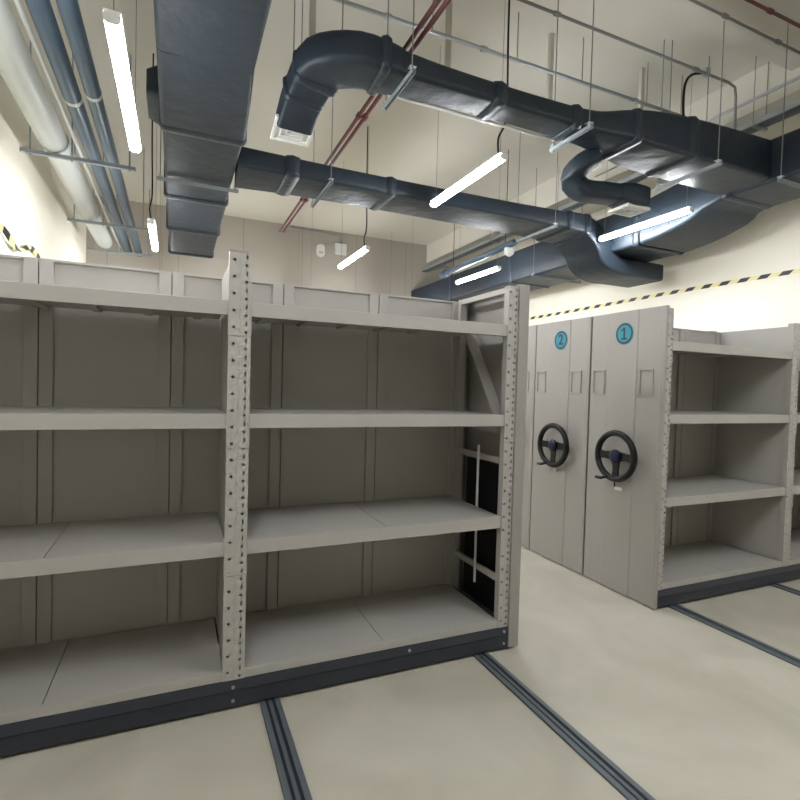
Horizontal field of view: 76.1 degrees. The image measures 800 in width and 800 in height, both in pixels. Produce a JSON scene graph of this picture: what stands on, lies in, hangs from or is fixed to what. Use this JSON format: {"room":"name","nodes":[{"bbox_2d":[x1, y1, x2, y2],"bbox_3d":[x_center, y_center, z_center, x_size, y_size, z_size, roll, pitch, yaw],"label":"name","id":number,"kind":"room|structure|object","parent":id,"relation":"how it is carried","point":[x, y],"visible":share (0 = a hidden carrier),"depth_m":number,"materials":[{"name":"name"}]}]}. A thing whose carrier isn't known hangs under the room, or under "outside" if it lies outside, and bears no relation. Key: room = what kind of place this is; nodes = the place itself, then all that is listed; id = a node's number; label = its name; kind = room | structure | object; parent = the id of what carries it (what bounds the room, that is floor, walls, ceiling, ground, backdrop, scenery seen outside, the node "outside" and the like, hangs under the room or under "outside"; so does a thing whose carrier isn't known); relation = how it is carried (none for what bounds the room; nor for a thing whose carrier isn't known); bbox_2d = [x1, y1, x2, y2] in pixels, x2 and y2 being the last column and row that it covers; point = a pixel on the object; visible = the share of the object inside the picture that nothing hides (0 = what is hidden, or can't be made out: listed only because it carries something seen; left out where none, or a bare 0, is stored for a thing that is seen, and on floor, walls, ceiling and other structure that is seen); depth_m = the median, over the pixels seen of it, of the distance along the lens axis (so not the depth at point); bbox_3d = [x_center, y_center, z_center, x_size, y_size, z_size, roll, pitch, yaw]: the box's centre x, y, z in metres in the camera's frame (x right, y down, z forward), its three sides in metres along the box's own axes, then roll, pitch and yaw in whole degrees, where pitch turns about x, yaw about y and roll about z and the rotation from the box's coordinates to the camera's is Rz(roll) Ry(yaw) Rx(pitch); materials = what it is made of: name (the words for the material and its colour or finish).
{"room":"archive storage room","nodes":[
{"label":"archive storage room","id":0,"kind":"room"},
{"bbox_2d":[0,73,85,262],"bbox_3d":[-2.681,-1.044,2.085,0.150,4.880,16.040,1,2,-24],"label":"wall","id":1,"kind":"structure","parent":0,"point":[36,206],"depth_m":5.84,"materials":[{"name":"white paint"}]},
{"bbox_2d":[0,222,40,257],"bbox_3d":[-4.341,-1.659,6.172,0.067,0.190,6.900,1,2,-24],"label":"tape","id":2,"kind":"object","parent":1,"relation":"attached to","point":[3,228],"visible":0.64,"depth_m":5.15,"materials":[{"name":"plastic"}]},
{"bbox_2d":[86,196,456,296],"bbox_3d":[-2.264,-1.286,11.097,8.130,4.880,0.150,1,2,-24],"label":"wall","id":3,"kind":"structure","parent":0,"point":[276,255],"depth_m":10.88,"materials":[{"name":"beige paint"}]},
{"bbox_2d":[284,227,340,242],"bbox_3d":[-1.899,-3.554,11.067,1.294,0.194,0.028,1,2,-24],"label":"conduit","id":4,"kind":"object","parent":3,"relation":"attached to","point":[284,227],"visible":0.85,"depth_m":11.08,"materials":[{"name":"metal"}]},
{"bbox_2d":[316,244,324,256],"bbox_3d":[-1.726,-3.249,11.130,0.170,0.270,0.075,1,2,-24],"label":"wall sensor","id":5,"kind":"object","parent":3,"relation":"attached to","point":[320,250],"visible":1,"depth_m":11.10,"materials":[{"name":"white plastic"}]},
{"bbox_2d":[334,243,346,255],"bbox_3d":[-1.312,-3.328,11.296,0.260,0.240,0.095,1,2,-24],"label":"wall box","id":6,"kind":"object","parent":3,"relation":"attached to","point":[338,248],"visible":0.97,"depth_m":11.26,"materials":[{"name":"white plastic"}]},
{"bbox_2d":[338,208,369,268],"bbox_3d":[-0.616,-2.198,7.072,0.070,0.562,1.355,1,2,-24],"label":"lamp","id":7,"kind":"object","parent":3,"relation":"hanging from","point":[356,254],"depth_m":6.92,"materials":[{"name":"white plastic"}]},
{"bbox_2d":[338,248,367,268],"bbox_3d":[-0.660,-1.983,7.167,0.066,0.046,1.200,1,2,-24],"label":"diffuser","id":8,"kind":"object","parent":7,"relation":"attached to","point":[361,251],"depth_m":7.10,"materials":[{"name":"white plastic"}]},
{"bbox_2d":[279,0,440,231],"bbox_3d":[-0.336,-2.465,4.396,0.051,0.078,7.500,1,2,-24],"label":"pipe","id":9,"kind":"object","parent":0,"point":[358,116],"visible":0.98,"depth_m":4.31,"materials":[{"name":"red metal"}]},
{"bbox_2d":[282,0,450,232],"bbox_3d":[-0.286,-2.464,4.417,0.051,0.078,7.500,1,2,-24],"label":"pipe","id":10,"kind":"object","parent":9,"relation":"attached to","point":[445,3],"visible":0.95,"depth_m":4.25,"materials":[{"name":"red metal"}]},
{"bbox_2d":[0,545,799,799],"bbox_3d":[0.906,1.508,3.754,8.130,0.120,16.340,1,2,-24],"label":"floor","id":11,"kind":"structure","parent":0,"point":[688,709],"depth_m":2.30,"materials":[{"name":"beige concrete"}]},
{"bbox_2d":[259,697,312,799],"bbox_3d":[-0.208,1.476,1.497,0.094,0.010,3.600,1,2,-24],"label":"rail","id":12,"kind":"object","parent":11,"relation":"on","point":[294,786],"visible":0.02,"depth_m":2.10,"materials":[{"name":"metal"}]},
{"bbox_2d":[0,250,529,756],"bbox_3d":[-0.844,0.361,2.657,3.138,2.119,0.656,1,2,-24],"label":"shelving unit","id":13,"kind":"object","parent":12,"relation":"on","point":[319,487],"visible":1,"depth_m":2.73,"materials":[{"name":"paint"}]},
{"bbox_2d":[521,325,536,548],"bbox_3d":[2.386,0.362,5.701,3.013,2.122,0.690,1,2,-24],"label":"shelving unit","id":14,"kind":"object","parent":11,"relation":"on","point":[532,333],"visible":0.02,"depth_m":4.88,"materials":[{"name":"paint"}]},
{"bbox_2d":[472,652,655,799],"bbox_3d":[0.878,1.492,1.972,0.094,0.010,3.600,1,2,-24],"label":"rail","id":15,"kind":"object","parent":11,"relation":"on","point":[624,784],"visible":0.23,"depth_m":2.26,"materials":[{"name":"metal"}]},
{"bbox_2d":[667,604,799,667],"bbox_3d":[2.168,1.493,3.191,0.094,0.010,4.800,1,2,-24],"label":"rail","id":16,"kind":"object","parent":11,"relation":"on","point":[780,654],"visible":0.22,"depth_m":3.23,"materials":[{"name":"metal"}]},
{"bbox_2d":[530,317,716,573],"bbox_3d":[2.664,0.388,5.065,3.013,2.122,0.690,1,2,-24],"label":"shelving unit","id":17,"kind":"object","parent":16,"relation":"on","point":[564,348],"visible":0.14,"depth_m":4.44,"materials":[{"name":"paint"}]},
{"bbox_2d":[584,305,799,608],"bbox_3d":[2.945,0.413,4.422,3.013,2.122,0.690,1,2,-24],"label":"shelving unit","id":18,"kind":"object","parent":16,"relation":"on","point":[693,473],"visible":1,"depth_m":4.12,"materials":[{"name":"paint"}]},
{"bbox_2d":[769,583,799,595],"bbox_3d":[3.235,1.509,3.658,0.094,0.010,4.800,1,2,-24],"label":"rail","id":19,"kind":"object","parent":11,"relation":"on","point":[777,585],"visible":0.02,"depth_m":4.04,"materials":[{"name":"metal"}]},
{"bbox_2d":[7,0,799,245],"bbox_3d":[1.043,-3.503,3.613,8.130,0.150,16.340,1,2,-24],"label":"ceiling","id":20,"kind":"structure","parent":0,"point":[402,139],"depth_m":5.66,"materials":[{"name":"paint"}]},
{"bbox_2d":[19,41,135,171],"bbox_3d":[-3.208,-2.987,5.140,1.000,1.202,0.040,1,2,-24],"label":"bracket","id":21,"kind":"object","parent":20,"relation":"hanging from","point":[29,151],"visible":0.55,"depth_m":5.12,"materials":[{"name":"grey metal"}]},
{"bbox_2d":[67,135,147,231],"bbox_3d":[-4.148,-3.073,7.292,1.000,1.202,0.040,1,2,-24],"label":"bracket","id":22,"kind":"object","parent":20,"relation":"hanging from","point":[73,219],"visible":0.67,"depth_m":7.32,"materials":[{"name":"grey metal"}]},
{"bbox_2d":[87,189,152,257],"bbox_3d":[-4.848,-3.137,8.895,1.000,1.202,0.040,1,2,-24],"label":"bracket","id":23,"kind":"object","parent":20,"relation":"hanging from","point":[92,248],"visible":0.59,"depth_m":8.88,"materials":[{"name":"grey metal"}]},
{"bbox_2d":[0,0,112,248],"bbox_3d":[-3.106,-2.549,4.329,0.265,0.268,9.800,1,2,-24],"label":"pipe","id":24,"kind":"object","parent":23,"relation":"attached to","point":[18,69],"visible":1,"depth_m":4.38,"materials":[{"name":"grey plastic"}]},
{"bbox_2d":[13,0,121,250],"bbox_3d":[-3.076,-2.575,4.723,0.036,0.046,10.500,1,2,-24],"label":"pipe","id":25,"kind":"object","parent":23,"relation":"attached to","point":[17,3],"visible":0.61,"depth_m":4.24,"materials":[{"name":"white metal"}]},
{"bbox_2d":[25,0,131,254],"bbox_3d":[-2.970,-2.597,4.769,0.170,0.156,10.500,1,2,-24],"label":"pipe","id":26,"kind":"object","parent":23,"relation":"attached to","point":[42,14],"visible":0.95,"depth_m":4.22,"materials":[{"name":"metal"}]},
{"bbox_2d":[56,0,142,256],"bbox_3d":[-2.808,-2.574,4.840,0.149,0.139,10.500,1,2,-24],"label":"pipe","id":27,"kind":"object","parent":23,"relation":"attached to","point":[70,13],"visible":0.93,"depth_m":4.18,"materials":[{"name":"metal"}]},
{"bbox_2d":[102,0,140,152],"bbox_3d":[-1.482,-2.556,2.788,0.070,1.837,1.377,1,2,-24],"label":"lamp","id":28,"kind":"object","parent":20,"relation":"hanging from","point":[113,21],"visible":1,"depth_m":2.58,"materials":[{"name":"white plastic"}]},
{"bbox_2d":[147,53,157,250],"bbox_3d":[-2.796,-2.717,5.822,0.070,1.757,1.224,1,2,-24],"label":"lamp","id":29,"kind":"object","parent":20,"relation":"hanging from","point":[151,222],"visible":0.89,"depth_m":5.33,"materials":[{"name":"white plastic"}]},
{"bbox_2d":[148,224,157,250],"bbox_3d":[-2.819,-1.865,5.846,0.066,0.046,1.200,1,2,-24],"label":"diffuser","id":30,"kind":"object","parent":29,"relation":"attached to","point":[152,227],"depth_m":5.79,"materials":[{"name":"white plastic"}]},
{"bbox_2d":[159,193,162,270],"bbox_3d":[-4.149,-2.855,8.884,0.070,1.727,1.224,1,2,-24],"label":"rod","id":31,"kind":"object","parent":20,"relation":"hanging from","point":[160,193],"visible":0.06,"depth_m":8.40,"materials":[{"name":"grey metal"}]},
{"bbox_2d":[157,128,238,192],"bbox_3d":[-1.968,-2.827,5.033,0.750,1.445,0.044,1,2,-24],"label":"hanger","id":32,"kind":"object","parent":20,"relation":"hanging from","point":[159,177],"visible":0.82,"depth_m":5.02,"materials":[{"name":"grey metal"}]},
{"bbox_2d":[146,0,271,257],"bbox_3d":[-1.552,-2.334,3.990,0.770,0.471,9.320,1,2,-24],"label":"air duct","id":33,"kind":"object","parent":32,"relation":"hanging from","point":[199,89],"visible":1,"depth_m":3.62,"materials":[{"name":"metal"}]},
{"bbox_2d":[293,0,294,50],"bbox_3d":[-0.814,-2.736,3.925,0.009,1.500,0.008,1,2,-24],"label":"rod","id":34,"kind":"object","parent":20,"relation":"hanging from","point":[294,0],"visible":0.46,"depth_m":3.92,"materials":[{"name":"silver metal"}]},
{"bbox_2d":[301,0,302,43],"bbox_3d":[-0.835,-2.849,4.326,0.009,1.300,0.008,1,2,-24],"label":"rod","id":35,"kind":"object","parent":20,"relation":"hanging from","point":[302,0],"visible":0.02,"depth_m":4.31,"materials":[{"name":"silver metal"}]},
{"bbox_2d":[309,0,315,36],"bbox_3d":[-0.669,-3.048,3.929,0.044,0.870,0.035,1,2,-24],"label":"channel","id":36,"kind":"object","parent":20,"relation":"hanging from","point":[312,8],"visible":0.44,"depth_m":3.92,"materials":[{"name":"beige metal"}]},
{"bbox_2d":[311,97,333,207],"bbox_3d":[-0.786,-2.800,5.212,0.044,1.445,0.780,1,2,-24],"label":"hanger","id":37,"kind":"object","parent":20,"relation":"hanging from","point":[330,182],"visible":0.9,"depth_m":5.04,"materials":[{"name":"grey metal"}]},
{"bbox_2d":[342,0,343,29],"bbox_3d":[-0.391,-2.864,3.537,0.009,1.200,0.008,1,2,-24],"label":"rod","id":38,"kind":"object","parent":20,"relation":"hanging from","point":[342,0],"visible":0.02,"depth_m":3.54,"materials":[{"name":"silver metal"}]},
{"bbox_2d":[366,126,368,173],"bbox_3d":[-0.379,-3.209,6.567,0.070,0.614,0.075,1,2,-24],"label":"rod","id":39,"kind":"object","parent":20,"relation":"hanging from","point":[367,126],"depth_m":6.64,"materials":[{"name":"white metal"}]},
{"bbox_2d":[382,0,416,111],"bbox_3d":[0.006,-2.747,3.398,0.044,1.405,0.500,1,2,-24],"label":"hanger","id":40,"kind":"object","parent":20,"relation":"hanging from","point":[387,103],"visible":1,"depth_m":3.35,"materials":[{"name":"grey metal"}]},
{"bbox_2d":[444,0,451,67],"bbox_3d":[0.412,-3.032,4.402,0.044,0.870,0.035,1,2,-24],"label":"channel","id":41,"kind":"object","parent":20,"relation":"hanging from","point":[448,21],"visible":0.44,"depth_m":4.38,"materials":[{"name":"beige metal"}]},
{"bbox_2d":[453,224,454,266],"bbox_3d":[0.899,-2.794,8.471,0.012,1.552,0.010,1,2,-24],"label":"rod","id":42,"kind":"object","parent":20,"relation":"hanging from","point":[454,224],"visible":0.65,"depth_m":8.47,"materials":[{"name":"grey metal"}]},
{"bbox_2d":[430,128,507,207],"bbox_3d":[0.601,-1.996,4.511,0.078,0.264,1.297,1,2,-24],"label":"lamp","id":43,"kind":"object","parent":20,"relation":"hanging from","point":[497,159],"depth_m":4.39,"materials":[{"name":"white plastic"}]},
{"bbox_2d":[431,155,504,206],"bbox_3d":[0.576,-1.936,4.575,0.066,0.046,1.200,1,2,-24],"label":"diffuser","id":44,"kind":"object","parent":43,"relation":"attached to","point":[494,161],"depth_m":4.47,"materials":[{"name":"white plastic"}]},
{"bbox_2d":[455,164,501,283],"bbox_3d":[1.220,-2.728,7.959,0.070,1.637,1.224,1,2,-24],"label":"lamp","id":45,"kind":"object","parent":20,"relation":"hanging from","point":[495,268],"visible":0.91,"depth_m":7.85,"materials":[{"name":"white plastic"}]},
{"bbox_2d":[456,267,498,283],"bbox_3d":[1.199,-1.935,7.981,0.066,0.046,1.200,1,2,-24],"label":"diffuser","id":46,"kind":"object","parent":45,"relation":"attached to","point":[493,269],"depth_m":7.91,"materials":[{"name":"white plastic"}]},
{"bbox_2d":[502,0,509,86],"bbox_3d":[0.857,-2.729,3.951,0.078,0.668,0.085,1,2,-24],"label":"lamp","id":47,"kind":"object","parent":20,"relation":"hanging from","point":[508,27],"depth_m":3.96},
{"bbox_2d":[505,150,508,255],"bbox_3d":[1.505,-2.742,7.209,0.012,1.552,0.010,1,2,-24],"label":"pipe","id":48,"kind":"object","parent":20,"relation":"hanging from","point":[508,150],"visible":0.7,"depth_m":7.20,"materials":[{"name":"grey metal"}]},
{"bbox_2d":[517,12,518,57],"bbox_3d":[1.052,-3.239,4.567,0.009,0.430,0.008,1,2,-24],"label":"rod","id":49,"kind":"object","parent":20,"relation":"hanging from","point":[518,12],"visible":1,"depth_m":4.57,"materials":[{"name":"silver metal"}]},
{"bbox_2d":[515,132,557,242],"bbox_3d":[1.693,-2.761,6.330,0.044,1.450,0.800,1,2,-24],"label":"hanger","id":50,"kind":"object","parent":20,"relation":"hanging from","point":[555,225],"visible":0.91,"depth_m":6.25,"materials":[{"name":"grey metal"}]},
{"bbox_2d":[235,147,662,287],"bbox_3d":[0.903,-1.978,5.996,5.434,0.690,0.635,1,2,-24],"label":"air duct","id":51,"kind":"object","parent":50,"relation":"hanging from","point":[576,236],"visible":0.97,"depth_m":5.71,"materials":[{"name":"metal"}]},
{"bbox_2d":[438,239,516,277],"bbox_3d":[1.093,-2.080,7.710,0.135,0.135,2.202,1,2,-22],"label":"pipe","id":52,"kind":"object","parent":50,"relation":"hanging from","point":[445,273],"visible":1,"depth_m":7.49,"materials":[{"name":"grey metal"}]},
{"bbox_2d":[504,247,514,256],"bbox_3d":[1.460,-1.981,6.837,0.140,0.120,0.140,1,2,-24],"label":"ceiling detector","id":53,"kind":"object","parent":52,"relation":"attached to","point":[508,251],"visible":0.98,"depth_m":6.79,"materials":[{"name":"white plastic"}]},
{"bbox_2d":[546,33,554,99],"bbox_3d":[1.420,-3.017,4.843,0.044,0.870,0.035,1,2,-24],"label":"channel","id":54,"kind":"object","parent":20,"relation":"hanging from","point":[550,65],"visible":0.64,"depth_m":4.83,"materials":[{"name":"beige metal"}]},
{"bbox_2d":[531,170,582,283],"bbox_3d":[2.469,-2.685,7.960,0.970,1.650,0.044,1,2,-24],"label":"hanger","id":55,"kind":"object","parent":20,"relation":"hanging from","point":[532,275],"visible":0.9,"depth_m":7.89,"materials":[{"name":"grey metal"}]},
{"bbox_2d":[411,128,799,301],"bbox_3d":[2.913,-2.178,6.891,0.830,0.660,11.450,1,2,-24],"label":"air duct","id":56,"kind":"object","parent":55,"relation":"hanging from","point":[714,217],"visible":0.68,"depth_m":5.93,"materials":[{"name":"metal"}]},
{"bbox_2d":[549,0,594,152],"bbox_3d":[1.353,-2.727,3.987,0.044,1.405,0.460,1,2,-24],"label":"hanger","id":57,"kind":"object","parent":20,"relation":"hanging from","point":[590,125],"visible":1,"depth_m":3.94,"materials":[{"name":"grey metal"}]},
{"bbox_2d":[270,30,771,194],"bbox_3d":[1.231,-2.185,4.276,4.382,0.541,0.972,1,2,-24],"label":"air duct","id":58,"kind":"object","parent":57,"relation":"hanging from","point":[662,145],"visible":0.94,"depth_m":3.77,"materials":[{"name":"metal"}]},
{"bbox_2d":[270,114,315,146],"bbox_3d":[-0.797,-1.997,3.798,0.290,0.081,0.239,1,2,-24],"label":"grille","id":59,"kind":"object","parent":58,"relation":"attached to","point":[293,132],"depth_m":3.78,"materials":[{"name":"white plastic"}]},
{"bbox_2d":[389,95,555,141],"bbox_3d":[0.595,-2.107,3.840,1.450,0.024,0.024,1,2,-24],"label":"conduit","id":60,"kind":"object","parent":58,"relation":"attached to","point":[399,98],"visible":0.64,"depth_m":3.81,"materials":[{"name":"white plastic"}]},
{"bbox_2d":[560,149,650,216],"bbox_3d":[1.812,-1.919,4.497,0.839,0.431,0.357,1,2,-24],"label":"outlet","id":61,"kind":"object","parent":58,"relation":"attached to","point":[625,199],"visible":1,"depth_m":4.41,"materials":[{"name":"metal"}]},
{"bbox_2d":[609,203,649,216],"bbox_3d":[2.068,-1.712,4.613,0.270,0.024,0.220,1,2,-24],"label":"grille","id":62,"kind":"object","parent":61,"relation":"attached to","point":[623,209],"depth_m":4.58,"materials":[{"name":"white plastic"}]},
{"bbox_2d":[582,37,583,79],"bbox_3d":[1.740,-3.229,4.868,0.009,0.430,0.008,1,2,-24],"label":"rod","id":63,"kind":"object","parent":20,"relation":"hanging from","point":[583,37],"visible":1,"depth_m":4.87,"materials":[{"name":"silver metal"}]},
{"bbox_2d":[422,56,799,271],"bbox_3d":[2.560,-3.150,7.489,0.226,0.690,9.900,1,2,-24],"label":"cable tray","id":64,"kind":"object","parent":20,"relation":"hanging from","point":[792,109],"visible":0.5,"depth_m":6.38,"materials":[{"name":"metal"}]},
{"bbox_2d":[712,75,799,118],"bbox_3d":[3.656,-2.802,4.340,0.020,0.174,2.230,1,2,-24],"label":"conduit","id":65,"kind":"object","parent":64,"relation":"attached to","point":[799,75],"visible":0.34,"depth_m":4.88,"materials":[{"name":"metal"}]},
{"bbox_2d":[638,67,644,109],"bbox_3d":[2.501,-3.001,5.316,0.044,0.870,0.035,1,2,-24],"label":"channel","id":66,"kind":"object","parent":20,"relation":"hanging from","point":[641,70],"visible":0.36,"depth_m":5.29,"materials":[{"name":"beige metal"}]},
{"bbox_2d":[598,65,693,241],"bbox_3d":[2.745,-2.689,5.744,0.070,1.507,1.224,1,2,-24],"label":"lamp","id":67,"kind":"object","parent":20,"relation":"hanging from","point":[688,209],"visible":0.95,"depth_m":5.64,"materials":[{"name":"white plastic"}]},
{"bbox_2d":[599,208,690,240],"bbox_3d":[2.726,-1.961,5.764,0.066,0.046,1.200,1,2,-24],"label":"diffuser","id":68,"kind":"object","parent":67,"relation":"attached to","point":[682,211],"depth_m":5.68,"materials":[{"name":"white plastic"}]},
{"bbox_2d":[646,62,648,101],"bbox_3d":[2.518,-3.217,5.208,0.009,0.430,0.008,1,2,-24],"label":"rod","id":69,"kind":"object","parent":20,"relation":"hanging from","point":[648,62],"visible":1,"depth_m":5.20,"materials":[{"name":"silver metal"}]},
{"bbox_2d":[669,40,672,112],"bbox_3d":[2.581,-2.941,4.881,0.009,0.960,0.008,1,2,-24],"label":"rod","id":70,"kind":"object","parent":20,"relation":"hanging from","point":[672,40],"visible":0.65,"depth_m":4.88,"materials":[{"name":"silver metal"}]},
{"bbox_2d":[680,75,682,113],"bbox_3d":[2.976,-3.210,5.409,0.009,0.430,0.008,1,2,-24],"label":"rod","id":71,"kind":"object","parent":20,"relation":"hanging from","point":[682,75],"visible":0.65,"depth_m":5.41,"materials":[{"name":"silver metal"}]},
{"bbox_2d":[655,21,724,190],"bbox_3d":[2.609,-2.705,4.608,0.044,1.415,0.650,1,2,-24],"label":"hanger","id":72,"kind":"object","parent":20,"relation":"hanging from","point":[718,161],"visible":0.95,"depth_m":4.50,"materials":[{"name":"grey metal"}]},
{"bbox_2d":[706,56,709,120],"bbox_3d":[3.059,-3.014,5.087,0.009,0.800,0.008,1,2,-24],"label":"rod","id":73,"kind":"object","parent":20,"relation":"hanging from","point":[709,56],"visible":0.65,"depth_m":5.08,"materials":[{"name":"silver metal"}]},
{"bbox_2d":[777,23,799,187],"bbox_3d":[3.809,-2.668,4.746,0.850,1.430,0.044,1,2,-24],"label":"hanger","id":74,"kind":"object","parent":20,"relation":"hanging from","point":[780,179],"visible":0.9,"depth_m":4.60,"materials":[{"name":"grey metal"}]},
{"bbox_2d":[595,77,799,177],"bbox_3d":[3.289,-2.845,4.981,0.020,0.020,3.700,1,2,-24],"label":"conduit","id":75,"kind":"object","parent":74,"relation":"attached to","point":[798,78],"visible":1,"depth_m":4.88,"materials":[{"name":"metal"}]},
{"bbox_2d":[517,0,736,128],"bbox_3d":[1.219,-2.793,4.024,4.382,0.520,0.038,1,2,-24],"label":"conduit","id":76,"kind":"object","parent":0,"point":[555,13],"visible":0.96,"depth_m":4.36,"materials":[{"name":"silver metal"}]},
{"bbox_2d":[682,67,710,115],"bbox_3d":[2.762,-2.752,4.784,0.221,0.622,0.072,3,2,35],"label":"power cable","id":77,"kind":"object","parent":76,"relation":"hanging from","point":[706,69],"visible":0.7,"depth_m":4.80,"materials":[{"name":"black plastic"}]},
{"bbox_2d":[457,183,799,331],"bbox_3d":[4.629,-0.935,5.283,0.150,4.880,16.040,1,2,-24],"label":"wall","id":78,"kind":"structure","parent":0,"point":[770,243],"depth_m":6.44,"materials":[{"name":"beige paint"}]},
{"bbox_2d":[426,62,799,266],"bbox_3d":[4.232,-3.170,5.020,0.850,0.420,16.040,1,2,-24],"label":"beam","id":79,"kind":"structure","parent":78,"relation":"attached to","point":[545,196],"depth_m":5.82,"materials":[{"name":"paint"}]},
{"bbox_2d":[529,268,799,319],"bbox_3d":[3.530,-1.501,7.625,0.001,0.068,10.250,1,2,-24],"label":"tape","id":80,"kind":"object","parent":78,"relation":"attached to","point":[794,271],"visible":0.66,"depth_m":6.93,"materials":[{"name":"yellow plastic"}]},
{"bbox_2d":[688,0,799,54],"bbox_3d":[2.451,-3.163,4.111,4.700,0.062,0.037,1,2,-24],"label":"conduit","id":81,"kind":"object","parent":78,"relation":"attached to","point":[725,16],"visible":1,"depth_m":4.30,"materials":[{"name":"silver metal"}]},
{"bbox_2d":[744,0,799,27],"bbox_3d":[2.531,-3.146,3.928,4.700,0.039,0.039,1,2,-24],"label":"pipe","id":82,"kind":"object","parent":78,"relation":"attached to","point":[770,11],"visible":1,"depth_m":4.13,"materials":[{"name":"red metal"}]},
{"bbox_2d":[633,0,799,70],"bbox_3d":[0.644,-3.334,3.457,6.980,0.200,0.220,1,2,-24],"label":"beam","id":83,"kind":"structure","parent":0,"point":[687,12],"depth_m":4.41,"materials":[{"name":"paint"}]},
{"bbox_3d":[0.274,-3.251,4.226,0.009,0.430,0.008,1,2,-24],"label":"rod","id":84,"kind":"object","parent":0,"visible":0},
{"bbox_2d":[332,0,687,116],"bbox_3d":[0.250,-3.046,4.224,6.840,0.051,0.051,1,2,-24],"label":"pipe","id":85,"kind":"object","parent":84,"relation":"hanging from","point":[484,49],"visible":0.85,"depth_m":4.47,"materials":[{"name":"metal"}]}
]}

